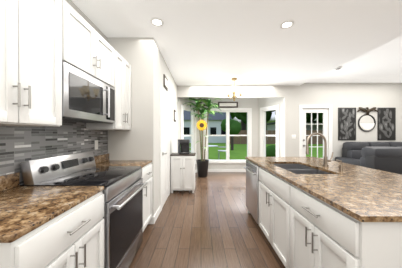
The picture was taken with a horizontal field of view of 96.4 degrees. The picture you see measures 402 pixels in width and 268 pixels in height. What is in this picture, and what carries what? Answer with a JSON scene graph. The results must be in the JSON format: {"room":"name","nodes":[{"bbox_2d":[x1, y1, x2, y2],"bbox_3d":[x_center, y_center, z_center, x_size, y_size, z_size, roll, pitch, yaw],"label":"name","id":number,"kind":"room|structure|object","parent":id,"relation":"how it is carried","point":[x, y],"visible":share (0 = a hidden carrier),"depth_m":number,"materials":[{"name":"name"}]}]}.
{"room":"kitchen","nodes":[
{"label":"kitchen","id":0,"kind":"room"},
{"bbox_2d":[65,0,106,40],"bbox_3d":[-1.420,-0.140,0.505,0.120,2.880,4.210,0,0,0],"label":"wall","id":1,"kind":"structure","parent":0,"point":[81,14],"depth_m":2.12,"materials":[{"name":"paint"}]},
{"bbox_2d":[0,0,67,127],"bbox_3d":[-1.184,-0.527,0.996,0.349,0.945,0.634,0,0,0],"label":"upper cabinet","id":2,"kind":"object","parent":1,"relation":"attached to","point":[31,31],"depth_m":1.09,"materials":[{"name":"wood"}]},
{"bbox_2d":[0,152,107,191],"bbox_3d":[-1.339,0.330,1.643,0.023,0.100,1.928,0,0,0],"label":"backsplash","id":3,"kind":"structure","parent":1,"relation":"attached to","point":[10,179],"depth_m":1.29,"materials":[{"name":"brown stone"}]},
{"bbox_2d":[64,0,115,87],"bbox_3d":[-1.182,-0.770,1.714,0.353,0.460,0.790,0,0,0],"label":"upper cabinet","id":4,"kind":"object","parent":1,"relation":"attached to","point":[85,48],"depth_m":1.60,"materials":[{"name":"wood"}]},
{"bbox_2d":[64,64,115,123],"bbox_3d":[-1.182,-0.366,1.714,0.353,0.473,0.782,0,0,0],"label":"microwave","id":5,"kind":"object","parent":1,"relation":"attached to","point":[87,100],"depth_m":1.61,"materials":[{"name":"metal"}]},
{"bbox_2d":[84,51,130,131],"bbox_3d":[-1.184,-0.527,2.361,0.349,0.945,0.492,0,0,0],"label":"upper cabinet","id":6,"kind":"object","parent":1,"relation":"attached to","point":[123,68],"depth_m":2.30,"materials":[{"name":"wood"}]},
{"bbox_2d":[107,38,177,216],"bbox_3d":[-1.085,-0.140,3.965,0.790,2.880,2.710,0,0,0],"label":"wall","id":7,"kind":"structure","parent":0,"point":[145,60],"depth_m":2.61,"materials":[{"name":"paint"}]},
{"bbox_2d":[152,206,160,223],"bbox_3d":[-0.683,1.250,2.805,0.014,0.100,0.419,0,0,0],"label":"baseboard","id":8,"kind":"structure","parent":7,"relation":"attached to","point":[154,218],"depth_m":2.73,"materials":[{"name":"white wood"}]},
{"bbox_2d":[160,85,169,209],"bbox_3d":[-0.654,0.242,3.460,0.072,2.115,0.890,0,0,0],"label":"door","id":9,"kind":"structure","parent":7,"relation":"attached to","point":[164,145],"depth_m":3.36,"materials":[{"name":"white wood"}]},
{"bbox_2d":[164,74,167,90],"bbox_3d":[-0.677,-0.985,3.460,0.022,0.230,0.320,0,0,0],"label":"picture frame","id":10,"kind":"object","parent":7,"relation":"attached to","point":[165,83],"visible":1,"depth_m":3.39,"materials":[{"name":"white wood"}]},
{"bbox_2d":[178,98,197,169],"bbox_3d":[-0.444,-0.140,5.774,0.120,2.880,1.026,0,0,35],"label":"wall","id":11,"kind":"structure","parent":0,"point":[181,101],"depth_m":5.74,"materials":[{"name":"paint"}]},
{"bbox_2d":[181,105,196,163],"bbox_3d":[-0.421,0.058,5.771,0.153,1.885,0.805,0,0,35],"label":"window","id":12,"kind":"structure","parent":11,"relation":"in","point":[186,108],"depth_m":5.96,"materials":[{"name":"white wood"}]},
{"bbox_2d":[129,172,284,267],"bbox_3d":[2.260,1.350,2.390,7.720,0.100,8.220,0,0,0],"label":"floor","id":13,"kind":"structure","parent":0,"point":[210,222],"depth_m":2.37,"materials":[{"name":"brown wood"}]},
{"bbox_2d":[0,188,107,267],"bbox_3d":[-1.029,0.854,0.998,0.659,0.893,0.637,0,0,0],"label":"base cabinet","id":14,"kind":"object","parent":13,"relation":"on","point":[77,236],"depth_m":0.95,"materials":[{"name":"wood"}]},
{"bbox_2d":[0,160,151,243],"bbox_3d":[-1.028,0.391,1.637,0.661,0.032,1.941,0,0,0],"label":"countertop","id":15,"kind":"structure","parent":14,"relation":"on","point":[24,207],"depth_m":1.15,"materials":[{"name":"brown stone"}]},
{"bbox_2d":[104,168,143,267],"bbox_3d":[-1.008,0.848,1.714,0.661,0.905,0.782,0,0,0],"label":"oven","id":16,"kind":"object","parent":13,"relation":"on","point":[126,194],"depth_m":1.61,"materials":[{"name":"metal"}]},
{"bbox_2d":[144,164,151,229],"bbox_3d":[-1.029,0.854,2.360,0.659,0.893,0.495,0,0,0],"label":"base cabinet","id":17,"kind":"object","parent":13,"relation":"on","point":[147,167],"depth_m":2.39,"materials":[{"name":"wood"}]},
{"bbox_2d":[170,153,195,192],"bbox_3d":[-0.405,0.877,4.134,0.554,0.845,0.456,0,0,0],"label":"base cabinet","id":18,"kind":"object","parent":13,"relation":"on","point":[182,171],"visible":0.98,"depth_m":3.94,"materials":[{"name":"white wood"}]},
{"bbox_2d":[178,139,189,153],"bbox_3d":[-0.401,0.289,4.140,0.272,0.330,0.320,0,0,0],"label":"coffee maker","id":19,"kind":"object","parent":18,"relation":"on","point":[183,146],"visible":1,"depth_m":4.12,"materials":[{"name":"black plastic"}]},
{"bbox_2d":[183,98,222,177],"bbox_3d":[0.065,0.068,5.526,1.177,2.463,1.091,0,0,0],"label":"potted plant","id":20,"kind":"object","parent":13,"relation":"on","point":[202,167],"visible":1,"depth_m":5.38,"materials":[{"name":"plant"}]},
{"bbox_2d":[243,157,401,267],"bbox_3d":[1.222,0.853,1.915,1.076,0.893,2.110,0,0,0],"label":"kitchen island","id":21,"kind":"object","parent":13,"relation":"on","point":[312,212],"depth_m":1.22,"materials":[{"name":"wood"}]},
{"bbox_2d":[247,157,401,224],"bbox_3d":[1.310,0.393,1.915,1.140,0.027,2.170,0,0,0],"label":"island countertop","id":22,"kind":"structure","parent":21,"relation":"on","point":[374,196],"depth_m":1.35,"materials":[{"name":"brown stone"}]},
{"bbox_2d":[306,133,332,168],"bbox_3d":[1.372,0.182,2.080,0.320,0.396,0.060,0,0,0],"label":"faucet","id":23,"kind":"object","parent":22,"relation":"on","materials":[{"name":"silver metal"}]},
{"bbox_2d":[335,161,342,168],"bbox_3d":[1.433,0.322,1.860,0.067,0.116,0.032,0,0,0],"label":"soap dispenser","id":24,"kind":"object","parent":22,"relation":"on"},
{"bbox_2d":[335,142,401,165],"bbox_3d":[4.850,0.760,4.713,2.100,1.080,0.905,0,0,0],"label":"sofa","id":25,"kind":"object","parent":13,"relation":"on","point":[351,152],"visible":0.17,"depth_m":4.84,"materials":[{"name":"gray fabric"}]},
{"bbox_2d":[342,146,401,174],"bbox_3d":[3.860,0.775,3.777,1.680,1.050,0.845,0,0,0],"label":"sofa","id":26,"kind":"object","parent":13,"relation":"on","point":[386,158],"visible":0.38,"depth_m":3.36,"materials":[{"name":"gray fabric"}]},
{"bbox_2d":[198,98,257,168],"bbox_3d":[0.925,-0.140,6.220,2.050,2.880,0.120,0,0,0],"label":"wall","id":27,"kind":"structure","parent":0,"point":[252,103],"depth_m":6.16,"materials":[{"name":"paint"}]},
{"bbox_2d":[208,169,245,171],"bbox_3d":[0.925,1.250,6.153,2.050,0.100,0.014,0,0,0],"label":"baseboard","id":28,"kind":"structure","parent":27,"relation":"attached to","point":[226,170],"depth_m":6.15,"materials":[{"name":"white wood"}]},
{"bbox_2d":[204,102,251,162],"bbox_3d":[0.925,-0.050,6.199,1.660,2.100,0.153,0,0,0],"label":"nook window","id":29,"kind":"structure","parent":27,"relation":"in","point":[227,104],"depth_m":6.14,"materials":[{"name":"white wood"}]},
{"bbox_2d":[71,0,401,85],"bbox_3d":[0.625,-1.490,2.390,4.450,0.180,8.220,0,0,0],"label":"ceiling","id":30,"kind":"structure","parent":0,"point":[221,42],"depth_m":2.48,"materials":[{"name":"paint"}]},
{"bbox_2d":[150,18,163,26],"bbox_3d":[-0.550,-1.397,2.250,0.170,0.006,0.170,0,0,0],"label":"recessed light","id":31,"kind":"object","parent":30,"relation":"in","point":[157,22],"visible":1,"depth_m":2.25,"materials":[{"name":"white"}]},
{"bbox_2d":[226,78,243,100],"bbox_3d":[0.864,-1.117,4.528,0.450,0.567,0.452,0,0,0],"label":"chandelier","id":32,"kind":"object","parent":30,"relation":"hanging from","point":[233,90],"visible":1,"depth_m":4.54,"materials":[{"name":"gold metal"}]},
{"bbox_2d":[280,20,293,28],"bbox_3d":[1.100,-1.397,2.300,0.170,0.006,0.170,0,0,0],"label":"recessed light","id":33,"kind":"object","parent":30,"relation":"in","point":[288,24],"visible":1,"depth_m":2.29,"materials":[{"name":"white"}]},
{"bbox_2d":[258,98,282,156],"bbox_3d":[2.242,-0.140,5.770,0.120,2.880,0.968,0,0,-30],"label":"wall","id":34,"kind":"structure","parent":0,"point":[264,102],"depth_m":5.52,"materials":[{"name":"paint"}]},
{"bbox_2d":[260,105,278,156],"bbox_3d":[2.219,0.058,5.768,0.153,1.885,0.771,0,0,-30],"label":"window","id":35,"kind":"structure","parent":34,"relation":"in","point":[263,110],"depth_m":5.96,"materials":[{"name":"white wood"}]},
{"bbox_2d":[177,83,401,160],"bbox_3d":[2.715,-0.140,5.260,6.810,2.880,0.120,0,0,0],"label":"wall","id":36,"kind":"structure","parent":0,"point":[336,96],"depth_m":5.20,"materials":[{"name":"paint"}]},
{"bbox_2d":[299,105,331,159],"bbox_3d":[3.315,0.230,5.229,0.950,2.140,0.093,0,0,0],"label":"door","id":37,"kind":"structure","parent":36,"relation":"attached to","point":[311,109],"depth_m":5.23,"materials":[{"name":"white wood"}]},
{"bbox_2d":[338,108,355,139],"bbox_3d":[4.215,-0.290,5.182,0.510,0.940,0.030,0,0,0],"label":"panel","id":38,"kind":"object","parent":36,"relation":"attached to","point":[346,123],"visible":0.98,"depth_m":5.17,"materials":[{"name":"black metal"}]},
{"bbox_2d":[357,107,377,131],"bbox_3d":[4.780,-0.420,5.153,0.612,0.707,0.090,0,0,0],"label":"mirror","id":39,"kind":"object","parent":36,"relation":"attached to","point":[366,122],"visible":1,"depth_m":5.17,"materials":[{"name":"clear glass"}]},
{"bbox_2d":[377,108,395,139],"bbox_3d":[5.355,-0.290,5.182,0.510,0.940,0.030,0,0,0],"label":"panel","id":40,"kind":"object","parent":36,"relation":"attached to","point":[386,123],"visible":1,"depth_m":5.17,"materials":[{"name":"black metal"}]},
{"bbox_2d":[306,36,401,82],"bbox_3d":[4.485,-1.530,2.390,3.270,0.100,8.220,0,0,0],"label":"ceiling","id":41,"kind":"structure","parent":0,"point":[382,63],"depth_m":4.12,"materials":[{"name":"paint"}]},
{"label":"outside","id":42,"kind":"structure","parent":0,"visible":0},
{"bbox_2d":[184,110,322,159],"bbox_3d":[10.000,-5.008,43.300,100.000,12.857,73.400,0,0,0],"label":"garden","id":43,"kind":"object","parent":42,"point":[217,144],"visible":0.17,"depth_m":24.00,"materials":[{"name":"green plant"}]}
]}

